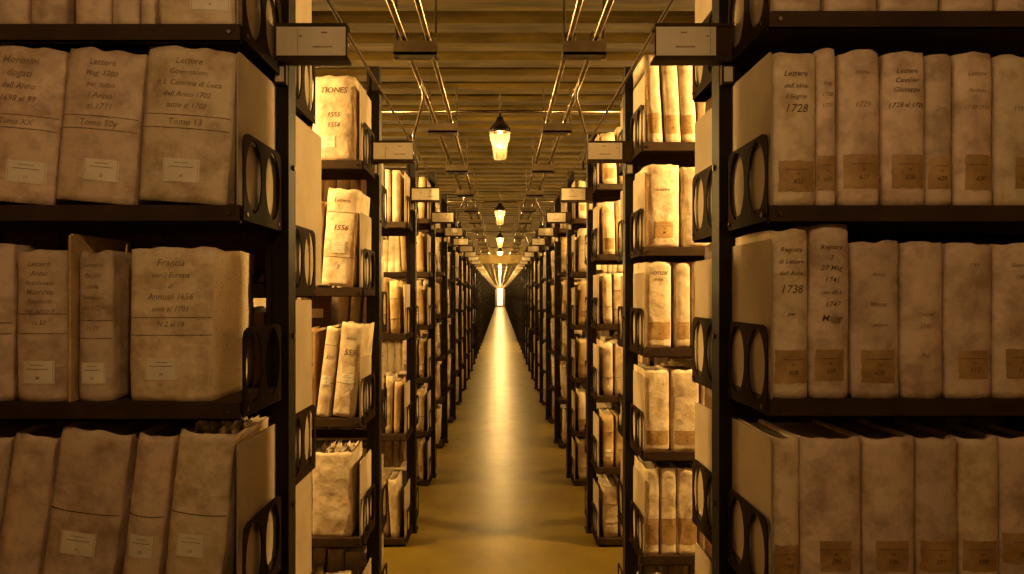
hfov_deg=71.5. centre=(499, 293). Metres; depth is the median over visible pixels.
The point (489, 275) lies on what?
rack
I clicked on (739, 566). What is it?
shelf
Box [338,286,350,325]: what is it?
volume
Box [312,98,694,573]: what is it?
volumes
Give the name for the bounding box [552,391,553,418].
volume
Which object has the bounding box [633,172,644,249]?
board
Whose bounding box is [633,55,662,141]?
volume
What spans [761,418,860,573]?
volume
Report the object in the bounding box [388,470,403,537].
volume
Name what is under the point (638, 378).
board
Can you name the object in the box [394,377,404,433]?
volume
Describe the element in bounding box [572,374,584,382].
shelf
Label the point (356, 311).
volume
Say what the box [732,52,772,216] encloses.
board
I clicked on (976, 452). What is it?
volume
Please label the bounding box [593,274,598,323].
bundle
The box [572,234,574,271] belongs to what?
board
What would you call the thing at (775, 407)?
shelf
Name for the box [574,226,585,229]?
shelf
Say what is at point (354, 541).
shelf
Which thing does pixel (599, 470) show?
shelf
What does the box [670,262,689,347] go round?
volume
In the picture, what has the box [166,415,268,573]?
volume
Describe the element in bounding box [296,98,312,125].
shelf
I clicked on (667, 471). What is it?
volume
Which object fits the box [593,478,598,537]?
board
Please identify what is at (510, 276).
rack
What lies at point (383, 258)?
volume
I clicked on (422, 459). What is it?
bundle
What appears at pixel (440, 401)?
shelf
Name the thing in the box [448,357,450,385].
volume
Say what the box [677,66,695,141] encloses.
volume
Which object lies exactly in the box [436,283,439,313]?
volume
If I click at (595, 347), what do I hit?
board
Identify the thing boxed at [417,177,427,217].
volume
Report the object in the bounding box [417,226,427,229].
shelf
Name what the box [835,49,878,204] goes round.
volume
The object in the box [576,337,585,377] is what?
bundle
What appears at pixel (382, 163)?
board
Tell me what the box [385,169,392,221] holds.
volume
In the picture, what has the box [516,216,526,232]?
bracket
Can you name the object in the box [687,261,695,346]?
volume
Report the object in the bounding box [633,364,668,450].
volume
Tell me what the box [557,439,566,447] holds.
shelf
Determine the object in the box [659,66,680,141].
volume
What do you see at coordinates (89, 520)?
volume
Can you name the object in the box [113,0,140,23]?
volume
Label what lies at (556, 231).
rack
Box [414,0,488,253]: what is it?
conduit
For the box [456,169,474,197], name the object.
bracket
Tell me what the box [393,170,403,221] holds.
volume
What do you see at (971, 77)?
volume
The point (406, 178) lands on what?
board
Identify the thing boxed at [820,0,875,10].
volume
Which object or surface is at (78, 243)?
board
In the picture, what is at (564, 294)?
volume
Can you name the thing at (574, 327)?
shelf
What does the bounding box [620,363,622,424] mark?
board
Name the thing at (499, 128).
lamp
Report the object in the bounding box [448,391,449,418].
bundle
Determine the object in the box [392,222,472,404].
rack
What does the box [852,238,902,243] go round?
volume
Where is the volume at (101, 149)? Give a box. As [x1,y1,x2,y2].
[56,47,156,204]
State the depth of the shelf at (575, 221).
6.20 m
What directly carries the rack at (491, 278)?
on the floor
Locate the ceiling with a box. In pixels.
[312,0,694,283]
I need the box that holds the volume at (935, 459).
[862,417,956,573]
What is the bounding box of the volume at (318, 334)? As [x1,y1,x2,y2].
[312,326,326,414]
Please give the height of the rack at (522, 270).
2.795 m
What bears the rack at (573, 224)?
on the floor
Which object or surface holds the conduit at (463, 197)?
attached to the conduit at (391, 4)
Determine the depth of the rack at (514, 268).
30.50 m
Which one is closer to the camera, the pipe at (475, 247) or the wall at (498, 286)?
the pipe at (475, 247)
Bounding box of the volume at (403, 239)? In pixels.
[400,236,406,271]
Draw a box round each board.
[69,234,129,401]
[237,0,275,58]
[237,52,275,216]
[237,424,275,573]
[296,0,311,110]
[296,116,320,284]
[296,300,311,467]
[296,471,311,573]
[360,86,370,164]
[360,212,370,286]
[360,342,370,417]
[360,449,370,536]
[362,558,370,573]
[382,163,383,213]
[382,272,383,319]
[382,357,383,416]
[382,453,383,515]
[382,533,383,569]
[404,172,409,223]
[404,284,409,333]
[404,380,409,433]
[404,478,409,537]
[427,181,430,218]
[427,235,430,271]
[427,287,430,324]
[427,338,430,377]
[427,389,430,430]
[427,437,430,479]
[572,181,574,218]
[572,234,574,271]
[572,287,574,324]
[572,339,574,377]
[572,390,574,430]
[572,437,574,479]
[593,205,598,254]
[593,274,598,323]
[593,343,598,395]
[593,411,598,466]
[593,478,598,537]
[594,134,598,185]
[620,101,622,165]
[620,190,622,253]
[620,276,622,338]
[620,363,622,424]
[620,449,622,511]
[633,68,644,151]
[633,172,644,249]
[633,272,644,347]
[633,370,644,450]
[633,466,644,554]
[695,0,711,84]
[695,108,711,228]
[695,259,711,375]
[695,402,711,526]
[695,543,711,573]
[732,0,772,46]
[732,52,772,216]
[732,239,772,398]
[732,418,772,573]
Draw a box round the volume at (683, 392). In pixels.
[659,364,698,450]
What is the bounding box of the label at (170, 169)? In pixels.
[163,162,197,177]
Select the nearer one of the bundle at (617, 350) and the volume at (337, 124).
the volume at (337, 124)
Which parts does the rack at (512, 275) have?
post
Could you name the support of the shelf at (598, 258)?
attached to the rack at (591, 194)
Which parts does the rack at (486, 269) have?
post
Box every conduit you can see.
[386,0,484,253]
[412,82,424,170]
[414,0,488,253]
[456,197,464,226]
[513,0,582,245]
[515,0,613,253]
[535,197,543,226]
[575,82,587,170]
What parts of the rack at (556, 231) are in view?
post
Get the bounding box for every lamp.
[489,94,510,160]
[494,191,505,224]
[496,233,503,247]
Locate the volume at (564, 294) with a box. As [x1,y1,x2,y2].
[562,280,566,313]
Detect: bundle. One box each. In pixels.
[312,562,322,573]
[325,570,358,573]
[382,277,392,333]
[389,280,403,333]
[403,338,406,370]
[403,438,406,461]
[417,286,426,324]
[417,338,418,376]
[417,385,426,430]
[417,436,418,478]
[417,436,426,479]
[418,337,426,377]
[436,203,439,227]
[436,238,440,271]
[436,324,439,356]
[448,253,449,278]
[448,289,449,314]
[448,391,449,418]
[550,322,553,350]
[551,251,553,278]
[551,356,553,385]
[552,286,553,314]
[560,365,566,398]
[561,239,566,271]
[561,408,566,443]
[562,203,566,227]
[575,180,585,217]
[575,436,585,479]
[576,284,585,324]
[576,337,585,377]
[598,477,617,536]
[599,273,612,323]
[599,339,612,394]
[599,408,613,466]
[610,272,622,323]
[610,339,622,394]
[610,408,622,466]
[614,474,622,536]
[638,354,641,362]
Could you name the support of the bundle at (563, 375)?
on the rack at (556, 231)
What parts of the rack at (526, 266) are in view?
post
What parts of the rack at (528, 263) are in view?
post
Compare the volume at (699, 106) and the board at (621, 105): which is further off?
the board at (621, 105)
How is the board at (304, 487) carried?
on the rack at (295, 44)
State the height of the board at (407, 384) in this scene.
0.330 m
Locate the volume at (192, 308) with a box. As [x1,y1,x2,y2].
[130,247,254,401]
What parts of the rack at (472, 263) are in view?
post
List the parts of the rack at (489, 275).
post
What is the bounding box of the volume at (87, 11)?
[76,0,112,23]
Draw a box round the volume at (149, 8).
[141,0,158,23]
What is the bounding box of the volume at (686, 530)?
[669,461,696,554]
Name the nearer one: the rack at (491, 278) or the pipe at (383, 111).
the pipe at (383, 111)
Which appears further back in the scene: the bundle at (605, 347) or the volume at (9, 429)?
the bundle at (605, 347)
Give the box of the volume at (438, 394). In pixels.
[436,363,440,399]
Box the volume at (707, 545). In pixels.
[704,537,711,560]
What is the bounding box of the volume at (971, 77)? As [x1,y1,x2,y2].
[950,51,991,204]
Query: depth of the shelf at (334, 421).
3.20 m
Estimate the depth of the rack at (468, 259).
14.00 m
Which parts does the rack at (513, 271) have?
post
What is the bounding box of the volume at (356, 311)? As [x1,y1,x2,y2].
[350,296,363,322]
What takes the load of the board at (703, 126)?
on the rack at (705, 44)
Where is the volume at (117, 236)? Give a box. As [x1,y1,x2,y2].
[92,233,129,242]
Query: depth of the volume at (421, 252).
6.23 m
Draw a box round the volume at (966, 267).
[941,242,991,398]
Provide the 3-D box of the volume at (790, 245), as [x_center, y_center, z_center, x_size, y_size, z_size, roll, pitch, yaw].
[0.703,0.047,1.849,0.095,0.410,0.281,0,0,0]
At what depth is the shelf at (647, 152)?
3.41 m
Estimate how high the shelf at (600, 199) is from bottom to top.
0.042 m
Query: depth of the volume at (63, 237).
2.10 m
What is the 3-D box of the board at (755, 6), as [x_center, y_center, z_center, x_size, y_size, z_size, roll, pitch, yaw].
[0.654,-0.858,1.857,0.004,0.360,0.292,0,0,0]
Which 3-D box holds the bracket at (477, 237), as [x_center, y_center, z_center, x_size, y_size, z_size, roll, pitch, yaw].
[-0.372,-1.188,13.650,0.204,0.305,0.070,0,0,0]
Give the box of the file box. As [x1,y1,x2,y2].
[301,297,339,326]
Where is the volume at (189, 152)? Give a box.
[139,45,236,204]
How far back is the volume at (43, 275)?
1.71 m
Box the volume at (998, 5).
[993,0,1023,10]
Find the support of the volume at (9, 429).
on the rack at (295, 44)
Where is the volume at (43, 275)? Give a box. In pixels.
[17,249,68,401]
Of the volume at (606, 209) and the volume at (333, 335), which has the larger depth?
the volume at (606, 209)
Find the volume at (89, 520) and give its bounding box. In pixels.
[42,420,168,573]
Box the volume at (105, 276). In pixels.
[79,250,131,401]
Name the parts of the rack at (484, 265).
post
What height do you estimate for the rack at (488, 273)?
2.795 m
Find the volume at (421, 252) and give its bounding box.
[417,232,426,271]
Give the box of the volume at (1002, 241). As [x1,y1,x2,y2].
[972,238,1005,244]
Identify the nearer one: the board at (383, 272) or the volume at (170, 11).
the volume at (170, 11)
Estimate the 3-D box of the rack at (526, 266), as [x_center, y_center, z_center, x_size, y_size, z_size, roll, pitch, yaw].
[1.409,0.278,17.033,1.973,2.795,0.666,0,0,0]
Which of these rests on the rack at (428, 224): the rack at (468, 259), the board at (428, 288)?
the board at (428, 288)
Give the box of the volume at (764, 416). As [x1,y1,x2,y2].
[762,413,801,421]
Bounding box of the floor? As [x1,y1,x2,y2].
[362,307,622,573]
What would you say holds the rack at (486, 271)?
on the floor
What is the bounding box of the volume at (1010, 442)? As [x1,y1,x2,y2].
[937,419,1023,573]
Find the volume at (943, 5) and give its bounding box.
[938,0,992,10]
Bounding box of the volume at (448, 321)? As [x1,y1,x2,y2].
[448,321,449,349]
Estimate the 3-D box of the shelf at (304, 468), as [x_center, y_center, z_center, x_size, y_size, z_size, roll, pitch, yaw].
[-1.486,0.561,2.217,1.728,0.042,0.297,0,0,0]
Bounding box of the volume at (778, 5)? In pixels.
[773,0,819,10]
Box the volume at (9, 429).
[0,420,56,538]
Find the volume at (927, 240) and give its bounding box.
[903,237,930,242]
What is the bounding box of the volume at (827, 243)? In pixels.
[779,223,848,398]
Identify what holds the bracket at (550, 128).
attached to the ceiling
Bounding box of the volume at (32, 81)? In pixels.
[0,44,81,204]
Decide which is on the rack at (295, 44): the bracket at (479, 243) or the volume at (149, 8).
the volume at (149, 8)
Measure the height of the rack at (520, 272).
2.795 m
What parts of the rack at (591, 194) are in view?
post, plate, plate, plate, plate, plate, plate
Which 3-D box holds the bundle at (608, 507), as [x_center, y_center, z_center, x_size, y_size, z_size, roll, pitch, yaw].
[0.736,1.447,4.857,0.125,0.346,0.274,-1,0,0]
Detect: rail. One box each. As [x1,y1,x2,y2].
[326,0,494,284]
[505,0,673,284]
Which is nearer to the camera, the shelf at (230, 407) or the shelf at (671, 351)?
the shelf at (230, 407)
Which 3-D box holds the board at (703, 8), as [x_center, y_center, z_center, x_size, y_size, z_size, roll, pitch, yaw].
[0.654,-0.861,2.228,0.004,0.360,0.300,0,0,0]
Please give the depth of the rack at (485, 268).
30.48 m
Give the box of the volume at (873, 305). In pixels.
[848,240,898,398]
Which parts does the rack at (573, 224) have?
post, plate, plate, plate, plate, plate, plate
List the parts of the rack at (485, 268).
post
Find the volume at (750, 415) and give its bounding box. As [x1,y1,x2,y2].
[704,387,761,422]
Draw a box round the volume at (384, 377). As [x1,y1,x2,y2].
[382,377,385,432]
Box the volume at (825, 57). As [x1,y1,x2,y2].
[812,48,834,204]
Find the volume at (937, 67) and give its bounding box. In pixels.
[924,54,950,204]
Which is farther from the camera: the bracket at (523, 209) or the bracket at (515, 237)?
the bracket at (515, 237)
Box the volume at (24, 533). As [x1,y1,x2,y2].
[0,420,76,573]
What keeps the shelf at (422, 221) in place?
attached to the rack at (428, 224)
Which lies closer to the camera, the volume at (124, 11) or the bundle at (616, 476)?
the volume at (124, 11)
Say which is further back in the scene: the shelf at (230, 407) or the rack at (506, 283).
the rack at (506, 283)
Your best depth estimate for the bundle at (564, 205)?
7.73 m
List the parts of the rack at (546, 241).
post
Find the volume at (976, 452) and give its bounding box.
[903,418,997,573]
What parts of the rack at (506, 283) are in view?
post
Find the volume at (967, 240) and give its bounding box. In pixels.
[931,238,972,243]
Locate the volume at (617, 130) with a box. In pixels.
[614,127,622,183]
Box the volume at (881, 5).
[876,0,937,10]
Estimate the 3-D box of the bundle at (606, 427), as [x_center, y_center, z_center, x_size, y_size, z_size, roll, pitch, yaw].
[0.722,0.972,4.843,0.082,0.355,0.273,0,0,0]
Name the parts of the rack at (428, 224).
plate, plate, plate, plate, plate, plate, post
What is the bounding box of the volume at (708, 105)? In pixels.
[705,97,711,112]
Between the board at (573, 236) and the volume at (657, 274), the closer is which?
the volume at (657, 274)
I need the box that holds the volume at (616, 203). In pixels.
[614,200,619,253]
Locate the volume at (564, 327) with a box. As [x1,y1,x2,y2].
[562,321,566,356]
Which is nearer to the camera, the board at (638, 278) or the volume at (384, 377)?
the board at (638, 278)
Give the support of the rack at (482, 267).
on the floor
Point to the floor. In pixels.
(501, 499)
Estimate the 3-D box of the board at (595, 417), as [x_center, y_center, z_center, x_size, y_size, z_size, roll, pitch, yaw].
[0.654,0.984,4.846,0.004,0.330,0.270,0,0,0]
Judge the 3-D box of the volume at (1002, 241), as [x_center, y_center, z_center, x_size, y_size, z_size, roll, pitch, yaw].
[1.443,0.043,2.230,0.098,0.419,0.277,0,0,0]
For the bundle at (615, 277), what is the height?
0.345 m
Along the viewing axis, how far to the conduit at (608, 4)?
3.72 m
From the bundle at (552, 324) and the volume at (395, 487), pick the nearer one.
the volume at (395, 487)
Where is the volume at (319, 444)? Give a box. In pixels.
[311,441,321,506]
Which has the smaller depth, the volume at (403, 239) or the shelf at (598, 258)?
the shelf at (598, 258)
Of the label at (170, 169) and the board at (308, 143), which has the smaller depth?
the label at (170, 169)
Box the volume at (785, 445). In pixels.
[737,417,798,573]
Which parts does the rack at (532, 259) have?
post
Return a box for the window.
[497,288,502,305]
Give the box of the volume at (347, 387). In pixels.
[333,321,374,416]
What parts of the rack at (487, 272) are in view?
post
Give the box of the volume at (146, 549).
[123,420,198,573]
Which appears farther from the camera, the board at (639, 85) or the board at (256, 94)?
the board at (639, 85)
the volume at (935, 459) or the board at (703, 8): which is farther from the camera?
the board at (703, 8)
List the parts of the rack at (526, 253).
post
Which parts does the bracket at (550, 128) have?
hanger rod, hanger rod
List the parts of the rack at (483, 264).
post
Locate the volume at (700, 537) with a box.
[689,461,704,550]
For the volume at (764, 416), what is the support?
on the rack at (705, 44)
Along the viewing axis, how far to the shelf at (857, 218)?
1.70 m
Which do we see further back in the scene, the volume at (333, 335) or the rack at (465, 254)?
the rack at (465, 254)
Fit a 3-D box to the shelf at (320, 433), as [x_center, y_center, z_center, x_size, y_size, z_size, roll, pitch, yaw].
[-1.486,0.701,3.717,1.728,0.042,0.297,0,0,0]
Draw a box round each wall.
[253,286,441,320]
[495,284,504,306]
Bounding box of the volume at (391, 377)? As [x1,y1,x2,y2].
[385,371,397,433]
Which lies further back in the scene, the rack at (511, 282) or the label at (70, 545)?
the rack at (511, 282)
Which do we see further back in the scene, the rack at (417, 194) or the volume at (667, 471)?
the rack at (417, 194)
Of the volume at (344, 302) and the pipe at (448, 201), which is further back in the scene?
the pipe at (448, 201)
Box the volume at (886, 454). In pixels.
[816,419,913,573]
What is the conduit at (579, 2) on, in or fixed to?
attached to the bracket at (571, 50)
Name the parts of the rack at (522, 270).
post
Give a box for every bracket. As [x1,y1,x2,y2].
[393,0,438,60]
[428,89,458,135]
[445,139,468,173]
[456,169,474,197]
[463,190,478,213]
[468,205,481,224]
[473,216,483,232]
[475,224,485,239]
[478,231,486,244]
[513,231,521,244]
[514,224,524,239]
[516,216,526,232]
[518,205,531,224]
[521,190,536,213]
[525,169,543,197]
[531,139,554,173]
[541,89,571,135]
[561,0,606,60]
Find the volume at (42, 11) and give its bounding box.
[31,0,75,23]
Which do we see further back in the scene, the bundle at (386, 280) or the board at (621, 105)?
the bundle at (386, 280)
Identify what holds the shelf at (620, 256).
attached to the rack at (682, 154)
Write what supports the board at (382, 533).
on the rack at (381, 151)
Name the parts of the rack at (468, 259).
post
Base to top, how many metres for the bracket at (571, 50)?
0.305 m
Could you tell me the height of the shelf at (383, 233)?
0.042 m
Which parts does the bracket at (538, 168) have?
hanger rod, hanger rod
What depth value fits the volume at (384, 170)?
4.80 m
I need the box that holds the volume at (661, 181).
[635,164,678,246]
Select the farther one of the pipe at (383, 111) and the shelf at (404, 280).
the shelf at (404, 280)
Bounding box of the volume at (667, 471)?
[653,461,675,554]
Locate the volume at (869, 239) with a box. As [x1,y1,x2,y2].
[848,236,874,242]
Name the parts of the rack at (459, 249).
post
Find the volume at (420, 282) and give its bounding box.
[417,280,422,285]
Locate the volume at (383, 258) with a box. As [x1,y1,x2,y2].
[362,257,384,323]
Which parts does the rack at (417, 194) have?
plate, plate, plate, plate, post, plate, plate, plate, plate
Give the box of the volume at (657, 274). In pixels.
[633,261,670,347]
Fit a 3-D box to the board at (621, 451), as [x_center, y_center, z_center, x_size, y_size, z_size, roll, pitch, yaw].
[0.654,1.009,3.713,0.004,0.340,0.270,0,0,0]
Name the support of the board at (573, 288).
on the rack at (573, 224)
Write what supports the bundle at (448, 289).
on the rack at (455, 241)
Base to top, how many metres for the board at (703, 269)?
0.360 m
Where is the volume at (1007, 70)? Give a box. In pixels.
[991,54,1023,204]
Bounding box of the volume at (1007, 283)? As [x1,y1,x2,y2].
[988,243,1023,398]
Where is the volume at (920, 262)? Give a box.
[898,241,941,398]
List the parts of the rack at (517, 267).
post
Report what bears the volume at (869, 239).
on the rack at (705, 44)
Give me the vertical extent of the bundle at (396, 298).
0.359 m
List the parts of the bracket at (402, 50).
hanger rod, hanger rod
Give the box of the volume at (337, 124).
[312,75,364,159]
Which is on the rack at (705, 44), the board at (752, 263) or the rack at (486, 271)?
the board at (752, 263)
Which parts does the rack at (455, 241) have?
post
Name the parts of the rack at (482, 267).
post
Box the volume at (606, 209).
[599,202,614,253]
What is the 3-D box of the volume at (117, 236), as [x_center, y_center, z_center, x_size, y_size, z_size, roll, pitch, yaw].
[-1.145,-0.283,2.229,0.108,0.505,0.277,0,0,0]
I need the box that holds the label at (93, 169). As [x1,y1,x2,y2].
[84,160,117,179]
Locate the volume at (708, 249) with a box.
[705,243,711,259]
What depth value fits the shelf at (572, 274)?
6.20 m
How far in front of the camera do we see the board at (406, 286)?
4.79 m
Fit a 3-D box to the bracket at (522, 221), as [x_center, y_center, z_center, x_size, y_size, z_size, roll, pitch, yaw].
[0.372,-1.188,10.650,0.204,0.305,0.070,0,0,0]
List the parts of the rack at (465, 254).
post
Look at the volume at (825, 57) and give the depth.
1.72 m
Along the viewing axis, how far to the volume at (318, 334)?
3.27 m
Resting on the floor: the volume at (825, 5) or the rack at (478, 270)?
the rack at (478, 270)
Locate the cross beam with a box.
[476,255,523,263]
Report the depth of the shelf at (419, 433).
6.20 m
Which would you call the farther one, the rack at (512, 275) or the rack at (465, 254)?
the rack at (512, 275)
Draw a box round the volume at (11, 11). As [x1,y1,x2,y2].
[0,0,30,23]
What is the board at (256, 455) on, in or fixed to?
on the rack at (295, 44)
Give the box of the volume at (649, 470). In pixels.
[634,455,658,554]
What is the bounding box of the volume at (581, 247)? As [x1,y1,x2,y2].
[576,228,585,271]
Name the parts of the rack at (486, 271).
post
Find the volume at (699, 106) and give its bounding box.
[695,102,705,120]
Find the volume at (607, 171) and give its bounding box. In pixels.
[599,132,616,183]
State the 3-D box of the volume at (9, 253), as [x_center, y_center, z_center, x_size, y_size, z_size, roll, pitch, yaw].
[-1.230,0.067,1.849,0.100,0.384,0.280,0,0,0]
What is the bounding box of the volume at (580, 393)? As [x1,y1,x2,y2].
[576,387,585,430]
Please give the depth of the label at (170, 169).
1.71 m
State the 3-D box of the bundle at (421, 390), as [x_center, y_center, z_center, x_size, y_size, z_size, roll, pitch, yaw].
[-0.706,1.010,6.346,0.099,0.380,0.272,1,0,0]
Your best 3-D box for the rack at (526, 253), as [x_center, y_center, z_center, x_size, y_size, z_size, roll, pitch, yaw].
[1.409,0.278,12.533,1.973,2.795,0.666,0,0,0]
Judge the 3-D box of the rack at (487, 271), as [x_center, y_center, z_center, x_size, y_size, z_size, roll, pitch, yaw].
[-1.396,0.278,35.033,1.956,2.795,0.666,0,0,0]
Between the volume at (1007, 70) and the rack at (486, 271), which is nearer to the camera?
the volume at (1007, 70)
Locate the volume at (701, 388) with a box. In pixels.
[699,384,704,405]
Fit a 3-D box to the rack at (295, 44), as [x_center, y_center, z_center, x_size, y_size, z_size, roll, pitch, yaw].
[-1.396,0.177,2.030,1.956,2.995,0.672,0,0,0]
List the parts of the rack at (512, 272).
post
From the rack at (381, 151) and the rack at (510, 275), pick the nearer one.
the rack at (381, 151)
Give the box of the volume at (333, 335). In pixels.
[316,324,341,416]
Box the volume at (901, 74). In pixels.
[878,51,923,204]
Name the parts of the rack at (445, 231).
plate, plate, plate, plate, plate, post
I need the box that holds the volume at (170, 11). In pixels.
[159,0,236,23]
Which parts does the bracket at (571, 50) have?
hanger rod, hanger rod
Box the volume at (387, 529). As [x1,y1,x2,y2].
[383,472,391,536]
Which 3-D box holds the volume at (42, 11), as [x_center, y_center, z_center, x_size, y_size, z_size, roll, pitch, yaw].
[-1.097,-0.831,1.852,0.091,0.368,0.280,0,0,0]
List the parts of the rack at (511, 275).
post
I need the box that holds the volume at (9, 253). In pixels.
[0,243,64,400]
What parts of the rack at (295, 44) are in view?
plate, plate, plate, plate, post, plate, plate, plate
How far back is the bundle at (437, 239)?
7.77 m
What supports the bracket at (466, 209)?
attached to the ceiling
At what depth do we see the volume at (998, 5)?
1.72 m
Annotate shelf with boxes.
[0,24,275,78]
[0,205,278,232]
[0,387,278,419]
[253,284,312,297]
[268,556,275,570]
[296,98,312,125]
[296,456,310,474]
[312,408,372,427]
[312,419,384,437]
[312,428,408,440]
[312,439,442,447]
[312,518,372,547]
[313,287,373,296]
[321,160,373,179]
[382,222,410,231]
[382,232,417,235]
[382,332,408,339]
[383,527,408,544]
[384,272,431,277]
[396,279,452,282]
[417,218,430,225]
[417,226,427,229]
[417,324,428,329]
[417,374,430,382]
[417,426,430,435]
[417,472,430,485]
[419,228,443,234]
[436,396,442,403]
[437,355,442,360]
[548,279,576,282]
[557,396,566,403]
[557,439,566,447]
[558,228,577,234]
[559,355,691,360]
[570,272,611,277]
[572,218,585,225]
[572,324,585,329]
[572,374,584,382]
[572,425,585,435]
[572,472,585,485]
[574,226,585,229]
[585,263,622,264]
[592,184,622,195]
[592,254,617,262]
[592,322,619,330]
[592,390,619,401]
[592,458,619,473]
[592,525,622,544]
[597,196,619,202]
[618,254,701,262]
[631,247,704,259]
[631,343,691,356]
[632,142,694,162]
[632,439,694,460]
[632,534,694,565]
[694,68,750,101]
[696,511,711,532]
[729,205,1023,232]
[729,385,1023,416]
[731,11,1023,67]
[733,551,753,573]
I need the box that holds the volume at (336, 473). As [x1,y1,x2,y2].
[312,440,362,537]
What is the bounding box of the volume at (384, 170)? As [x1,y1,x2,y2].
[384,170,384,221]
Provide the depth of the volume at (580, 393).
6.22 m
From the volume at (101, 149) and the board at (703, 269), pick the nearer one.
the volume at (101, 149)
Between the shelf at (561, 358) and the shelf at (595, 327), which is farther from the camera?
the shelf at (561, 358)
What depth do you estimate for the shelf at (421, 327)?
6.20 m
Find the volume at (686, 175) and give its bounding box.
[678,167,709,246]
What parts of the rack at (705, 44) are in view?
plate, plate, plate, plate, post, plate, plate, plate, plate, post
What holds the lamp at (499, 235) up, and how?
hanging from the ceiling
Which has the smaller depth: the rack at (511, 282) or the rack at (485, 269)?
the rack at (485, 269)
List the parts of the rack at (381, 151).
plate, plate, plate, plate, post, plate, plate, plate, plate, plate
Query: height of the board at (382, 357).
0.340 m
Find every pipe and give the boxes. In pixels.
[382,110,619,112]
[448,201,552,201]
[462,232,534,232]
[475,247,525,247]
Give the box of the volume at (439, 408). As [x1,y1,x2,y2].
[436,405,441,443]
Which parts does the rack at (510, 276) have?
post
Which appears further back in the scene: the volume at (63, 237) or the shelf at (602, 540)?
the shelf at (602, 540)
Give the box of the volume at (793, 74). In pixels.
[773,52,814,204]
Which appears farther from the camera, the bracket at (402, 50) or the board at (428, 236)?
the board at (428, 236)
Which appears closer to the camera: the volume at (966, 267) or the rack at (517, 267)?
the volume at (966, 267)
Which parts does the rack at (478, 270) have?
post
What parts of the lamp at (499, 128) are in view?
stem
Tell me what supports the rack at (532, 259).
on the floor
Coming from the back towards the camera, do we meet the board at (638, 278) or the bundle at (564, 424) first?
the bundle at (564, 424)
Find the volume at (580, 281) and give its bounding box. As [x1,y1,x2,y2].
[577,279,585,284]
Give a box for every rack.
[0,0,351,573]
[296,135,440,545]
[312,66,414,573]
[312,194,462,447]
[334,171,453,485]
[387,210,468,422]
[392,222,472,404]
[437,247,481,364]
[439,230,475,390]
[440,254,484,353]
[440,265,488,336]
[448,243,480,371]
[462,237,478,380]
[466,251,483,358]
[479,269,485,349]
[480,271,486,345]
[482,272,487,342]
[483,264,487,339]
[485,268,489,332]
[486,269,490,330]
[487,271,490,327]
[488,273,491,324]
[489,275,492,322]
[490,276,490,319]
[491,278,491,317]
[492,280,492,314]
[506,283,509,318]
[508,285,508,316]
[509,271,512,327]
[510,268,514,332]
[510,275,510,321]
[510,276,515,334]
[511,275,516,336]
[511,282,511,323]
[512,272,518,342]
[512,275,564,339]
[513,270,513,329]
[513,271,519,345]
[514,269,521,349]
[515,254,565,353]
[516,265,539,358]
[518,247,563,364]
[519,243,539,371]
[522,237,619,380]
[524,230,560,390]
[528,222,653,404]
[532,210,614,422]
[538,194,691,447]
[546,171,611,485]
[560,135,622,545]
[586,66,704,573]
[650,0,1023,573]
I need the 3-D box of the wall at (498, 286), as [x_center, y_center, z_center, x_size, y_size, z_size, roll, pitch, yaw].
[0.000,0.018,92.983,6.200,3.315,0.100,0,0,0]
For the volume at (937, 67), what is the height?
0.367 m
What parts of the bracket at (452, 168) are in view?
hanger rod, hanger rod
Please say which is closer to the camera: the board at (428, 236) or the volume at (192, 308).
the volume at (192, 308)
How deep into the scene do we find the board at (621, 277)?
3.81 m
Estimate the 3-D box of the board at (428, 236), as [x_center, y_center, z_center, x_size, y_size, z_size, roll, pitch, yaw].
[-0.632,-0.358,6.346,0.004,0.330,0.270,0,0,0]
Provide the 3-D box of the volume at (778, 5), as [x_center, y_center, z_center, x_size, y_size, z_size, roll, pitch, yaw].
[0.721,-0.862,1.851,0.121,0.367,0.279,0,0,0]
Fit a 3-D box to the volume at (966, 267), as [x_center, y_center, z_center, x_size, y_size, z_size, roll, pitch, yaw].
[1.135,0.063,1.845,0.115,0.378,0.282,0,0,0]
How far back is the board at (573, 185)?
6.31 m
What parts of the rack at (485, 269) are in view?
post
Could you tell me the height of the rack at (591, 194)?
2.795 m
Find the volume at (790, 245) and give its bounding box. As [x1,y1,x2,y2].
[735,229,806,398]
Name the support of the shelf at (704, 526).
attached to the rack at (705, 44)
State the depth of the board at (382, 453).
3.84 m
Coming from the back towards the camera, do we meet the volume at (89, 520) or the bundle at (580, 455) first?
the bundle at (580, 455)
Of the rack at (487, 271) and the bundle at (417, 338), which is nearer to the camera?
the bundle at (417, 338)
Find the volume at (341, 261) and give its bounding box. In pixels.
[322,188,369,286]
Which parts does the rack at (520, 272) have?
post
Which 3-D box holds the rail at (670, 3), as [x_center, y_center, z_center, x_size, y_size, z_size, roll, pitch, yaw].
[0.586,-1.000,45.366,0.014,0.014,94.533,0,0,0]
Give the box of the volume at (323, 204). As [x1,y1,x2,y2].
[316,200,331,286]
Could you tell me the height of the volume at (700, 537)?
0.382 m
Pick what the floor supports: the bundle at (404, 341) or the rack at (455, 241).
the rack at (455, 241)
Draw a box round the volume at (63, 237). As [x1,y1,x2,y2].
[59,233,91,249]
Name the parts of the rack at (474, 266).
post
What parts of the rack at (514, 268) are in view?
post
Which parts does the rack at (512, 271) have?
post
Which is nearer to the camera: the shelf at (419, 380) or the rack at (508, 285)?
the shelf at (419, 380)
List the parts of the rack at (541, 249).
post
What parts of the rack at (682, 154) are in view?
plate, plate, plate, plate, plate, plate, post, plate, plate, plate, plate, plate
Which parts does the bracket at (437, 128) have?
hanger rod, hanger rod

